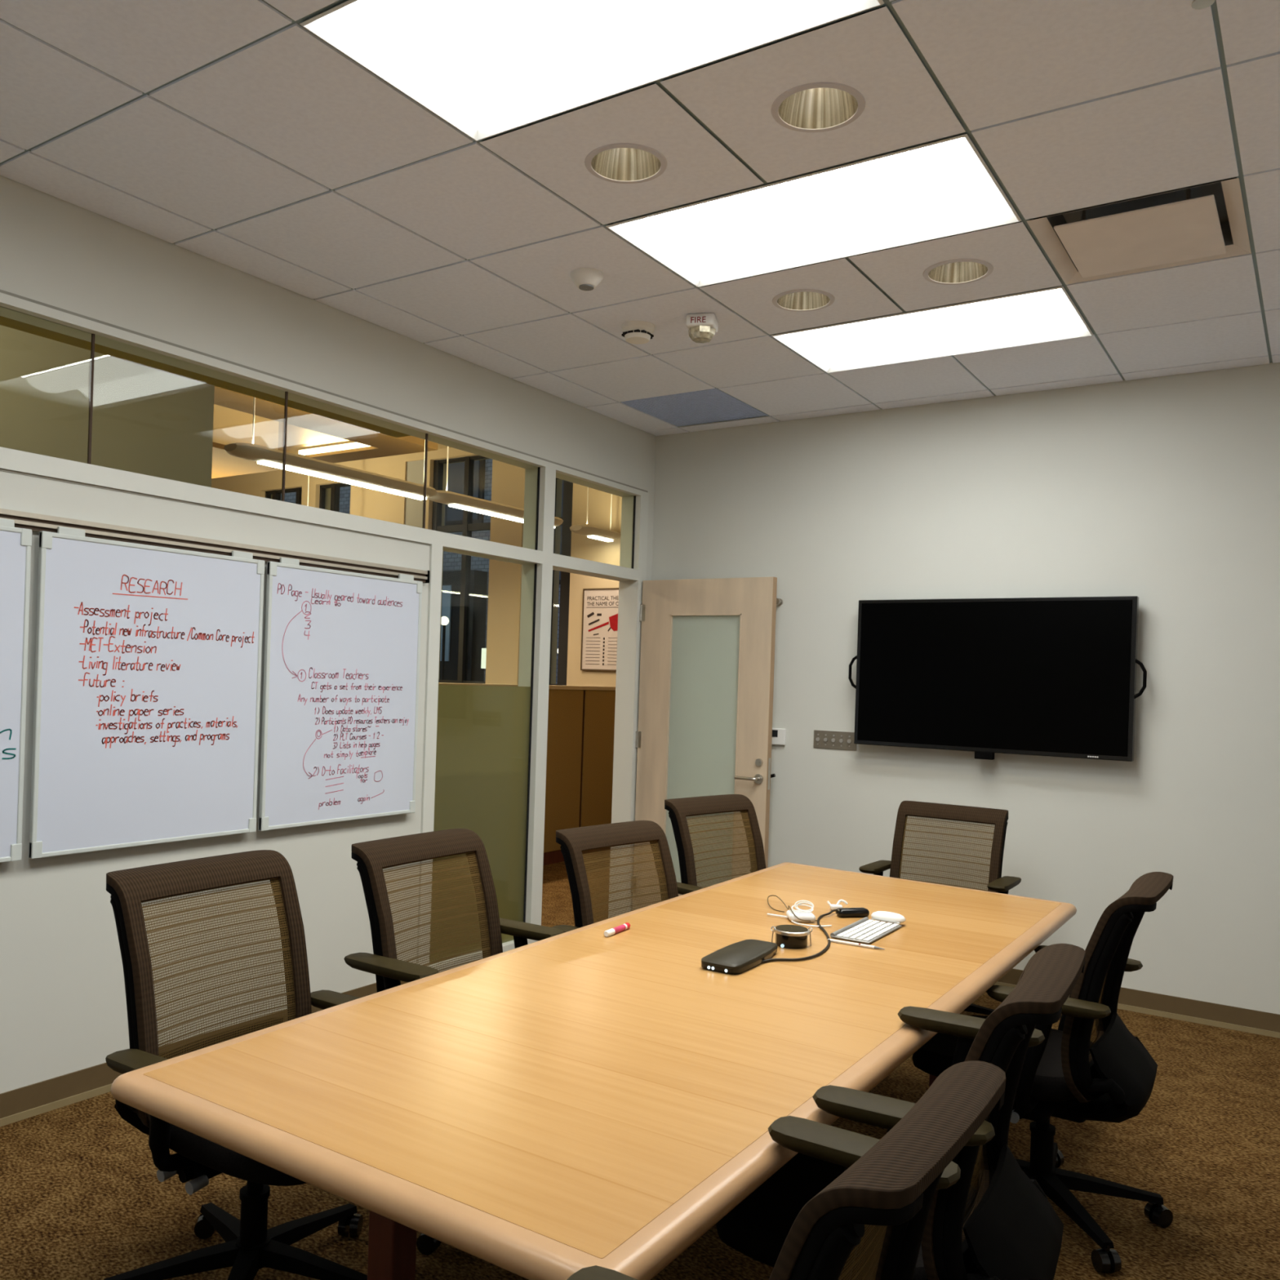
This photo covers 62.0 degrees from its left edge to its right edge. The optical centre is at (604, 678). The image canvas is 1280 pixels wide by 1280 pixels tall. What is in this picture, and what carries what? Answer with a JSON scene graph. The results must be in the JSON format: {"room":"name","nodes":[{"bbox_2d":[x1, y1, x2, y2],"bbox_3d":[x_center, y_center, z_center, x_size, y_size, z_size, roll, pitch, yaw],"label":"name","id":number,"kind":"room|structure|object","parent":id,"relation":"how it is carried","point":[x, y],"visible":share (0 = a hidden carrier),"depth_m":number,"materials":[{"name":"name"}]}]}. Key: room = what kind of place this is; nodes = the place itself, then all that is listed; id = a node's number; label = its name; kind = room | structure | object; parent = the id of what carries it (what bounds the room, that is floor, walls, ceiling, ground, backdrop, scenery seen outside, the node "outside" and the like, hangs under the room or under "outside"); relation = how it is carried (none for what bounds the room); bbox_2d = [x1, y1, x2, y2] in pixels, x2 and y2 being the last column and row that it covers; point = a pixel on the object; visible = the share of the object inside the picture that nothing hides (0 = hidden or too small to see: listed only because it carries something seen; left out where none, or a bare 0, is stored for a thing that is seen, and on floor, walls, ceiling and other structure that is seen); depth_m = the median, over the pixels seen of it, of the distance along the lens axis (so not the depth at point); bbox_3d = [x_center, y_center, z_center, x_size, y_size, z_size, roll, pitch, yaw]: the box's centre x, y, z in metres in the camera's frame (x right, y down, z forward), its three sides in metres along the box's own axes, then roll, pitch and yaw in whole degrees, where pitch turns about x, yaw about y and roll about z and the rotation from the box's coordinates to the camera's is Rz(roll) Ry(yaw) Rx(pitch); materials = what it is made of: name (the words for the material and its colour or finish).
{"room":"conference room","nodes":[
{"label":"conference room","id":0,"kind":"room"},
{"bbox_2d":[0,324,214,487],"bbox_3d":[-3.597,-0.545,3.313,0.120,3.850,5.360,2,0,34],"label":"wall","id":1,"kind":"structure","parent":0,"point":[146,420],"depth_m":5.01,"materials":[{"name":"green paint"}]},
{"bbox_2d":[211,386,438,478],"bbox_3d":[-4.158,-2.149,7.919,3.900,0.420,4.300,2,0,34],"label":"ceiling","id":2,"kind":"structure","parent":0,"point":[233,420],"depth_m":8.85,"materials":[{"name":"beige paint"}]},
{"bbox_2d":[297,440,370,455],"bbox_3d":[-2.230,-1.921,8.831,0.856,0.050,0.076,2,0,34],"label":"strip light","id":3,"kind":"object","parent":2,"relation":"attached to","point":[345,445],"visible":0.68,"depth_m":8.83,"materials":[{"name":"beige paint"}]},
{"bbox_2d":[0,175,656,1093],"bbox_3d":[-1.903,-0.214,3.511,0.120,3.300,7.600,2,0,34],"label":"wall","id":4,"kind":"structure","parent":0,"point":[63,1002],"depth_m":3.98,"materials":[{"name":"paint"}]},
{"bbox_2d":[0,981,403,1126],"bbox_3d":[-2.454,1.368,2.656,0.013,0.102,5.624,2,0,34],"label":"baseboard","id":5,"kind":"structure","parent":4,"relation":"attached to","point":[17,1104],"depth_m":3.59,"materials":[{"name":"plastic"}]},
{"bbox_2d":[0,315,410,437],"bbox_3d":[-2.513,-1.826,2.783,0.140,1.218,5.650,2,0,34],"label":"trim","id":6,"kind":"structure","parent":4,"relation":"attached to","point":[6,322],"depth_m":4.15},
{"bbox_2d":[0,508,430,582],"bbox_3d":[-2.223,-0.518,2.882,0.040,0.058,4.988,2,0,34],"label":"rail","id":7,"kind":"object","parent":4,"relation":"attached to","point":[37,522],"visible":0.88,"depth_m":3.92,"materials":[{"name":"metal"}]},
{"bbox_2d":[0,518,31,862],"bbox_3d":[-2.120,0.032,3.054,0.048,1.083,0.898,2,0,34],"label":"whiteboard","id":8,"kind":"object","parent":7,"relation":"hanging from","point":[15,543],"visible":1,"depth_m":3.38,"materials":[{"name":"white plastic"}]},
{"bbox_2d":[28,526,264,858],"bbox_3d":[-1.606,0.049,3.813,0.048,1.083,0.872,2,0,34],"label":"whiteboard","id":9,"kind":"object","parent":7,"relation":"hanging from","point":[148,658],"visible":1,"depth_m":3.75,"materials":[{"name":"white plastic"}]},
{"bbox_2d":[257,557,422,831],"bbox_3d":[-1.108,0.065,4.548,0.048,1.083,0.853,2,0,34],"label":"whiteboard","id":10,"kind":"object","parent":7,"relation":"hanging from","point":[342,649],"visible":1,"depth_m":4.49,"materials":[{"name":"white plastic"}]},
{"bbox_2d":[87,333,540,550],"bbox_3d":[-2.169,-0.965,3.029,0.012,0.452,6.469,2,0,34],"label":"window","id":11,"kind":"structure","parent":4,"relation":"in","point":[92,345],"depth_m":4.32,"materials":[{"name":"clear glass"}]},
{"bbox_2d":[0,289,648,971],"bbox_3d":[-1.934,0.111,3.476,0.138,2.648,7.518,2,0,34],"label":"window frame","id":12,"kind":"structure","parent":4,"relation":"attached to","point":[630,580],"depth_m":5.29,"materials":[{"name":"paint"}]},
{"bbox_2d":[429,547,537,961],"bbox_3d":[-0.615,0.378,5.386,0.012,2.000,0.774,2,0,34],"label":"window","id":13,"kind":"structure","parent":4,"relation":"in","point":[483,748],"depth_m":5.44,"materials":[{"name":"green glass"}]},
{"bbox_2d":[631,495,635,568],"bbox_3d":[-0.062,-0.897,6.141,0.012,0.452,0.863,2,0,34],"label":"window","id":14,"kind":"structure","parent":4,"relation":"in","point":[634,496],"depth_m":6.49,"materials":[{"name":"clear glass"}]},
{"bbox_2d":[0,0,1272,426],"bbox_3d":[0.281,-1.526,2.062,5.050,0.024,7.600,2,0,34],"label":"ceiling grid","id":15,"kind":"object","parent":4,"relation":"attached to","point":[887,3],"depth_m":2.98,"materials":[{"name":"grey metal"}]},
{"bbox_2d":[631,577,777,910],"bbox_3d":[0.565,0.459,6.260,0.898,2.091,0.158,2,0,34],"label":"door","id":16,"kind":"structure","parent":4,"relation":"in","point":[706,684],"depth_m":6.25,"materials":[{"name":"brown wood"}]},
{"bbox_2d":[211,447,622,686],"bbox_3d":[-1.580,-0.479,11.179,8.200,3.850,0.250,2,0,34],"label":"wall","id":17,"kind":"structure","parent":0,"point":[508,486],"depth_m":10.64,"materials":[{"name":"beige paint"}]},
{"bbox_2d":[265,487,302,504],"bbox_3d":[-3.802,-1.137,12.656,0.730,2.220,0.080,2,0,34],"label":"window","id":18,"kind":"structure","parent":17,"relation":"in","point":[276,494],"depth_m":12.68,"materials":[{"name":"black glass"}]},
{"bbox_2d":[319,482,351,511],"bbox_3d":[-3.061,-1.112,12.154,0.580,2.220,0.080,2,0,34],"label":"window","id":19,"kind":"structure","parent":17,"relation":"in","point":[335,487],"depth_m":12.18,"materials":[{"name":"black glass"}]},
{"bbox_2d":[404,459,427,528],"bbox_3d":[-2.022,-1.149,11.385,0.320,2.360,0.030,2,0,34],"label":"trim","id":20,"kind":"structure","parent":17,"relation":"attached to","point":[415,469],"depth_m":11.38,"materials":[{"name":"beige paint"}]},
{"bbox_2d":[431,455,490,684],"bbox_3d":[-1.470,-1.126,11.077,0.860,2.350,0.080,2,0,34],"label":"window","id":21,"kind":"structure","parent":17,"relation":"in","point":[467,527],"depth_m":11.04,"materials":[{"name":"black metal"}]},
{"bbox_2d":[549,477,573,685],"bbox_3d":[-0.410,-0.951,10.355,0.315,2.070,0.080,2,0,34],"label":"window","id":22,"kind":"structure","parent":17,"relation":"in","point":[566,517],"depth_m":10.29,"materials":[{"name":"glass"}]},
{"bbox_2d":[580,587,618,671],"bbox_3d":[0.062,-0.455,9.894,0.646,0.770,0.036,2,0,34],"label":"framed poster","id":23,"kind":"object","parent":17,"relation":"attached to","point":[599,630],"visible":0.61,"depth_m":9.95,"materials":[{"name":"paper"}]},
{"bbox_2d":[585,607,617,665],"bbox_3d":[0.053,-0.394,9.883,0.560,0.542,0.002,2,0,34],"label":"print","id":24,"kind":"object","parent":23,"relation":"attached to","point":[601,623],"depth_m":9.94},
{"bbox_2d":[437,443,449,448],"bbox_3d":[-4.460,-2.549,6.937,8.080,0.100,10.320,2,0,34],"label":"ceiling","id":25,"kind":"structure","parent":0,"point":[440,446],"depth_m":11.07,"materials":[{"name":"beige paint"}]},
{"bbox_2d":[307,475,309,506],"bbox_3d":[-3.946,-1.802,9.942,0.230,1.360,3.100,2,0,34],"label":"pendant light","id":26,"kind":"object","parent":25,"relation":"hanging from","point":[308,475],"visible":0.05,"depth_m":11.17,"materials":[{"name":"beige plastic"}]},
{"bbox_2d":[223,397,435,500],"bbox_3d":[-1.750,-1.865,7.116,0.230,1.090,1.720,2,0,34],"label":"pendant light","id":27,"kind":"object","parent":25,"relation":"hanging from","point":[264,455],"visible":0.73,"depth_m":6.93,"materials":[{"name":"beige plastic"}]},
{"bbox_2d":[427,446,563,528],"bbox_3d":[-0.826,-1.835,8.482,0.230,1.090,1.540,2,0,34],"label":"pendant light","id":28,"kind":"object","parent":25,"relation":"hanging from","point":[454,500],"visible":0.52,"depth_m":8.18,"materials":[{"name":"beige metal"}]},
{"bbox_2d":[569,487,620,542],"bbox_3d":[-0.063,-1.810,9.608,0.230,1.090,0.600,2,0,34],"label":"pendant light","id":29,"kind":"object","parent":25,"relation":"hanging from","point":[591,531],"visible":0.8,"depth_m":9.49,"materials":[{"name":"beige metal"}]},
{"bbox_2d":[438,682,615,865],"bbox_3d":[-0.993,0.751,7.735,0.120,1.430,4.650,2,0,34],"label":"wall partition","id":30,"kind":"structure","parent":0,"point":[581,718],"depth_m":8.78,"materials":[{"name":"brown wood"}]},
{"bbox_2d":[0,0,1279,435],"bbox_3d":[0.281,-1.517,2.062,5.038,0.018,7.588,2,0,34],"label":"ceiling","id":31,"kind":"structure","parent":0,"point":[1007,68],"depth_m":3.18,"materials":[{"name":"tile"}]},
{"bbox_2d":[570,267,603,290],"bbox_3d":[-0.067,-1.492,3.999,0.124,0.054,0.124,2,0,34],"label":"sensor","id":32,"kind":"object","parent":31,"relation":"attached to","point":[584,278],"visible":1,"depth_m":3.96,"materials":[{"name":"white plastic"}]},
{"bbox_2d":[299,0,884,141],"bbox_3d":[-0.046,-1.579,2.433,1.190,0.129,0.631,2,0,34],"label":"ceiling light","id":33,"kind":"object","parent":31,"relation":"attached to","point":[486,68],"visible":0.98,"depth_m":2.62,"materials":[{"name":"white plastic"}]},
{"bbox_2d":[584,142,667,183],"bbox_3d":[0.066,-1.585,3.134,0.244,0.149,0.244,2,0,34],"label":"recessed light","id":34,"kind":"object","parent":31,"relation":"in","point":[619,162],"visible":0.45,"depth_m":3.21,"materials":[{"name":"silver metal"}]},
{"bbox_2d":[621,320,654,344],"bbox_3d":[0.143,-1.480,4.570,0.144,0.064,0.144,2,0,34],"label":"smoke detector","id":35,"kind":"object","parent":31,"relation":"attached to","point":[637,332],"visible":1,"depth_m":4.53,"materials":[{"name":"beige plastic"}]},
{"bbox_2d":[621,387,768,427],"bbox_3d":[0.511,-1.503,5.938,0.587,0.011,0.629,2,0,34],"label":"ceiling vent","id":36,"kind":"object","parent":31,"relation":"in","point":[713,406],"visible":1,"depth_m":5.92,"materials":[{"name":"metal"}]},
{"bbox_2d":[685,312,718,342],"bbox_3d":[0.406,-1.454,4.433,0.120,0.100,0.121,2,0,14],"label":"fire alarm strobe","id":37,"kind":"object","parent":31,"relation":"attached to","point":[702,327],"visible":1,"depth_m":4.39,"materials":[{"name":"white plastic"}]},
{"bbox_2d":[772,262,835,311],"bbox_3d":[0.786,-1.562,4.199,0.244,0.149,0.244,2,0,34],"label":"recessed light","id":38,"kind":"object","parent":31,"relation":"in","point":[799,300],"visible":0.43,"depth_m":4.28,"materials":[{"name":"silver metal"}]},
{"bbox_2d":[605,133,1021,287],"bbox_3d":[0.674,-1.556,3.498,1.190,0.129,0.631,2,0,34],"label":"ceiling light","id":39,"kind":"object","parent":31,"relation":"attached to","point":[942,188],"visible":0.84,"depth_m":3.54,"materials":[{"name":"white plastic"}]},
{"bbox_2d":[770,81,865,132],"bbox_3d":[0.563,-1.569,2.797,0.244,0.149,0.244,2,0,34],"label":"recessed light","id":40,"kind":"object","parent":31,"relation":"in","point":[822,106],"visible":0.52,"depth_m":2.87,"materials":[{"name":"silver metal"}]},
{"bbox_2d":[771,285,1093,373],"bbox_3d":[1.395,-1.532,4.563,1.190,0.129,0.631,2,0,34],"label":"ceiling light","id":41,"kind":"object","parent":31,"relation":"attached to","point":[1048,314],"visible":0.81,"depth_m":4.64,"materials":[{"name":"white plastic"}]},
{"bbox_2d":[922,231,993,284],"bbox_3d":[1.284,-1.546,3.862,0.244,0.149,0.244,2,0,34],"label":"recessed light","id":42,"kind":"object","parent":31,"relation":"in","point":[956,271],"visible":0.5,"depth_m":3.94,"materials":[{"name":"silver metal"}]},
{"bbox_2d":[1026,177,1251,284],"bbox_3d":[1.780,-1.503,3.525,0.589,0.112,0.631,2,0,34],"label":"ceiling vent","id":43,"kind":"object","parent":31,"relation":"in","point":[1204,222],"visible":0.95,"depth_m":3.51,"materials":[{"name":"metal"}]},
{"bbox_2d":[1191,0,1214,8],"bbox_3d":[1.268,-1.453,2.255,0.080,0.045,0.080,2,0,34],"label":"sprinkler","id":44,"kind":"object","parent":31,"relation":"attached to","point":[1196,4],"visible":1,"depth_m":2.26,"materials":[{"name":"white plastic"}]},
{"bbox_2d":[0,851,1279,1279],"bbox_3d":[-2.399,1.470,5.561,13.250,0.100,10.500,2,0,34],"label":"floor","id":45,"kind":"structure","parent":0,"point":[82,1197],"depth_m":3.12,"materials":[{"name":"carpet"}]},
{"bbox_2d":[103,849,367,1279],"bbox_3d":[-0.812,0.971,2.549,0.677,1.002,0.692,2,0,24],"label":"chair","id":46,"kind":"object","parent":45,"relation":"on","point":[249,1246],"visible":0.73,"depth_m":2.54,"materials":[{"name":"black plastic"}]},
{"bbox_2d":[343,828,564,1254],"bbox_3d":[-0.352,0.986,3.064,0.653,1.002,0.671,2,0,33],"label":"chair","id":47,"kind":"object","parent":45,"relation":"on","point":[371,857],"visible":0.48,"depth_m":3.14,"materials":[{"name":"black plastic"}]},
{"bbox_2d":[111,862,1076,1279],"bbox_3d":[0.379,1.141,2.955,1.196,0.740,3.126,2,0,34],"label":"conference table","id":48,"kind":"object","parent":45,"relation":"on","point":[558,1106],"visible":0.79,"depth_m":2.08,"materials":[{"name":"brown wood"}]},
{"bbox_2d":[604,922,630,937],"bbox_3d":[0.039,0.750,3.183,0.019,0.019,0.136,2,0,30],"label":"marker","id":49,"kind":"object","parent":48,"relation":"on","point":[626,926],"visible":1,"depth_m":3.17,"materials":[{"name":"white plastic"}]},
{"bbox_2d":[701,938,777,974],"bbox_3d":[0.375,0.757,2.910,0.121,0.025,0.310,2,0,32],"label":"handset","id":50,"kind":"object","parent":48,"relation":"on","point":[738,957],"visible":1,"depth_m":2.86,"materials":[{"name":"black plastic"}]},
{"bbox_2d":[770,924,812,949],"bbox_3d":[0.544,0.749,3.099,0.104,0.054,0.104,2,0,34],"label":"puck","id":51,"kind":"object","parent":48,"relation":"on","point":[787,936],"visible":0.98,"depth_m":3.06,"materials":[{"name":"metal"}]},
{"bbox_2d":[775,924,808,932],"bbox_3d":[0.545,0.727,3.099,0.094,0.004,0.094,2,0,34],"label":"grille","id":52,"kind":"object","parent":51,"relation":"attached to","point":[780,928],"depth_m":3.09,"materials":[{"name":"black metal"}]},
{"bbox_2d":[767,895,817,921],"bbox_3d":[0.602,0.759,3.534,0.092,0.037,0.315,2,0,-20],"label":"cable","id":53,"kind":"object","parent":48,"relation":"on","point":[769,895],"visible":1,"depth_m":3.55,"materials":[{"name":"plastic"}]},
{"bbox_2d":[761,908,836,963],"bbox_3d":[0.634,0.771,3.189,0.134,0.014,0.809,2,0,27],"label":"cable","id":54,"kind":"object","parent":48,"relation":"on","point":[826,948],"visible":0.94,"depth_m":2.98,"materials":[{"name":"black rubber"}]},
{"bbox_2d":[767,900,831,927],"bbox_3d":[0.636,0.748,3.422,0.113,0.061,0.211,2,0,-34],"label":"adapter","id":55,"kind":"object","parent":48,"relation":"on","point":[802,914],"visible":1,"depth_m":3.41,"materials":[{"name":"plastic"}]},
{"bbox_2d":[826,899,848,910],"bbox_3d":[0.788,0.765,3.605,0.070,0.034,0.026,2,0,4],"label":"plug","id":56,"kind":"object","parent":48,"relation":"on","point":[837,905],"visible":0.88,"depth_m":3.60,"materials":[{"name":"plastic"}]},
{"bbox_2d":[835,907,869,917],"bbox_3d":[0.819,0.771,3.515,0.108,0.026,0.044,2,0,-14],"label":"block","id":57,"kind":"object","parent":48,"relation":"on","point":[841,912],"visible":0.99,"depth_m":3.50,"materials":[{"name":"black plastic"}]},
{"bbox_2d":[827,938,884,949],"bbox_3d":[0.735,0.777,3.115,0.170,0.009,0.009,2,0,31],"label":"stylus","id":58,"kind":"object","parent":48,"relation":"on","point":[831,940],"visible":1,"depth_m":3.11,"materials":[{"name":"white plastic"}]},
{"bbox_2d":[830,916,902,943],"bbox_3d":[0.811,0.776,3.290,0.124,0.015,0.292,2,0,34],"label":"keyboard","id":59,"kind":"object","parent":48,"relation":"on","point":[866,931],"visible":1,"depth_m":3.27,"materials":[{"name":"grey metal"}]},
{"bbox_2d":[871,911,905,924],"bbox_3d":[0.912,0.763,3.424,0.110,0.026,0.056,2,0,36],"label":"mouse","id":60,"kind":"object","parent":48,"relation":"on","point":[890,917],"visible":1,"depth_m":3.40,"materials":[{"name":"white plastic"}]},
{"bbox_2d":[551,820,678,932],"bbox_3d":[0.190,1.016,3.577,0.661,0.977,0.670,2,0,42],"label":"chair","id":61,"kind":"object","parent":45,"relation":"on","point":[573,842],"visible":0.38,"depth_m":3.69,"materials":[{"name":"black plastic"}]},
{"bbox_2d":[664,794,766,894],"bbox_3d":[0.609,1.017,4.388,0.674,1.002,0.674,2,0,-44],"label":"chair","id":62,"kind":"object","parent":45,"relation":"on","point":[679,809],"visible":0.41,"depth_m":4.50,"materials":[{"name":"black plastic"}]},
{"bbox_2d":[566,1060,1005,1279],"bbox_3d":[0.184,1.023,1.479,0.709,0.962,0.684,2,0,34],"label":"chair","id":63,"kind":"object","parent":45,"relation":"on","point":[891,1182],"visible":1,"depth_m":1.29,"materials":[{"name":"black plastic"}]},
{"bbox_2d":[715,943,1085,1279],"bbox_3d":[0.581,1.026,2.115,0.672,0.982,0.676,2,0,30],"label":"chair","id":64,"kind":"object","parent":45,"relation":"on","point":[1007,1228],"visible":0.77,"depth_m":1.97,"materials":[{"name":"black fabric"}]},
{"bbox_2d":[858,800,1021,1014],"bbox_3d":[1.478,1.068,4.784,0.686,0.957,0.715,2,0,35],"label":"chair","id":65,"kind":"object","parent":45,"relation":"on","point":[997,883],"visible":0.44,"depth_m":4.91,"materials":[{"name":"black plastic"}]},
{"bbox_2d":[911,871,1173,1273],"bbox_3d":[1.273,1.049,3.098,0.677,0.982,0.678,2,0,34],"label":"chair","id":66,"kind":"object","parent":45,"relation":"on","point":[1068,1076],"visible":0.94,"depth_m":2.88,"materials":[{"name":"black plastic"}]},
{"bbox_2d":[651,362,1279,1014],"bbox_3d":[2.350,-0.076,5.291,5.170,3.300,0.120,2,0,34],"label":"wall","id":67,"kind":"structure","parent":0,"point":[1163,491],"depth_m":5.28,"materials":[{"name":"paint"}]},
{"bbox_2d":[771,728,786,745],"bbox_3d":[0.988,0.332,6.118,0.110,0.094,0.024,2,0,34],"label":"thermostat","id":68,"kind":"object","parent":67,"relation":"attached to","point":[779,735],"visible":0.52,"depth_m":6.10,"materials":[{"name":"white plastic"}]},
{"bbox_2d":[776,598,782,605],"bbox_3d":[0.998,-0.442,6.115,0.040,0.040,0.045,2,0,34],"label":"coat hook","id":69,"kind":"object","parent":67,"relation":"attached to","point":[779,601],"visible":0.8,"depth_m":6.10,"materials":[{"name":"metal"}]},
{"bbox_2d":[813,729,857,751],"bbox_3d":[1.281,0.343,5.925,0.252,0.100,0.014,2,0,34],"label":"plate","id":70,"kind":"object","parent":67,"relation":"attached to","point":[844,740],"visible":0.93,"depth_m":5.92,"materials":[{"name":"metal"}]},
{"bbox_2d":[848,595,1146,761],"bbox_3d":[1.952,0.001,5.421,1.458,0.814,0.108,2,0,34],"label":"wall screen","id":71,"kind":"object","parent":67,"relation":"attached to","point":[1051,677],"visible":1,"depth_m":5.34,"materials":[{"name":"black glass"}]},
{"bbox_2d":[993,968,1279,1038],"bbox_3d":[2.311,1.523,5.202,5.050,0.102,0.013,2,0,34],"label":"baseboard","id":72,"kind":"structure","parent":67,"relation":"attached to","point":[1248,1020],"depth_m":4.92,"materials":[{"name":"plastic"}]},
{"label":"outside","id":73,"kind":"structure","parent":0,"visible":0},
{"bbox_3d":[-1.682,1.694,16.304,38.000,0.100,8.100,2,0,34],"label":"ground","id":74,"kind":"structure","parent":73,"visible":0},
{"bbox_2d":[280,458,559,684],"bbox_3d":[0.920,-4.975,19.823,38.000,15.000,0.400,2,0,34],"label":"facade stone","id":75,"kind":"object","parent":74,"relation":"on","point":[451,561],"depth_m":21.92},
{"bbox_2d":[444,459,485,525],"bbox_3d":[-2.874,-4.698,22.083,1.000,3.000,0.100,2,0,34],"label":"window","id":76,"kind":"structure","parent":75,"relation":"attached to","point":[453,516],"depth_m":22.07,"materials":[{"name":"black glass"}]},
{"bbox_2d":[559,480,564,584],"bbox_3d":[-1.050,-3.488,20.821,0.900,3.300,0.100,2,0,34],"label":"window","id":77,"kind":"structure","parent":75,"relation":"attached to","point":[562,480],"depth_m":20.60,"materials":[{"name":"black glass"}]},
{"bbox_2d":[440,616,448,679],"bbox_3d":[-3.247,0.172,21.322,0.180,2.840,0.180,2,0,34],"label":"street lamp","id":78,"kind":"object","parent":74,"relation":"on","point":[445,620],"visible":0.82,"depth_m":21.30,"materials":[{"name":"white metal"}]},
{"bbox_2d":[439,569,487,681],"bbox_3d":[-3.255,-0.308,22.045,1.650,3.800,0.430,2,0,34],"label":"window","id":79,"kind":"structure","parent":74,"relation":"on","point":[451,600],"depth_m":21.67,"materials":[{"name":"glass"}]},
{"bbox_2d":[480,648,486,681],"bbox_3d":[-2.350,0.512,20.967,0.220,2.220,0.070,2,0,34],"label":"street sign","id":80,"kind":"object","parent":74,"relation":"on","point":[483,650],"visible":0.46,"depth_m":20.96,"materials":[{"name":"grey plastic"}]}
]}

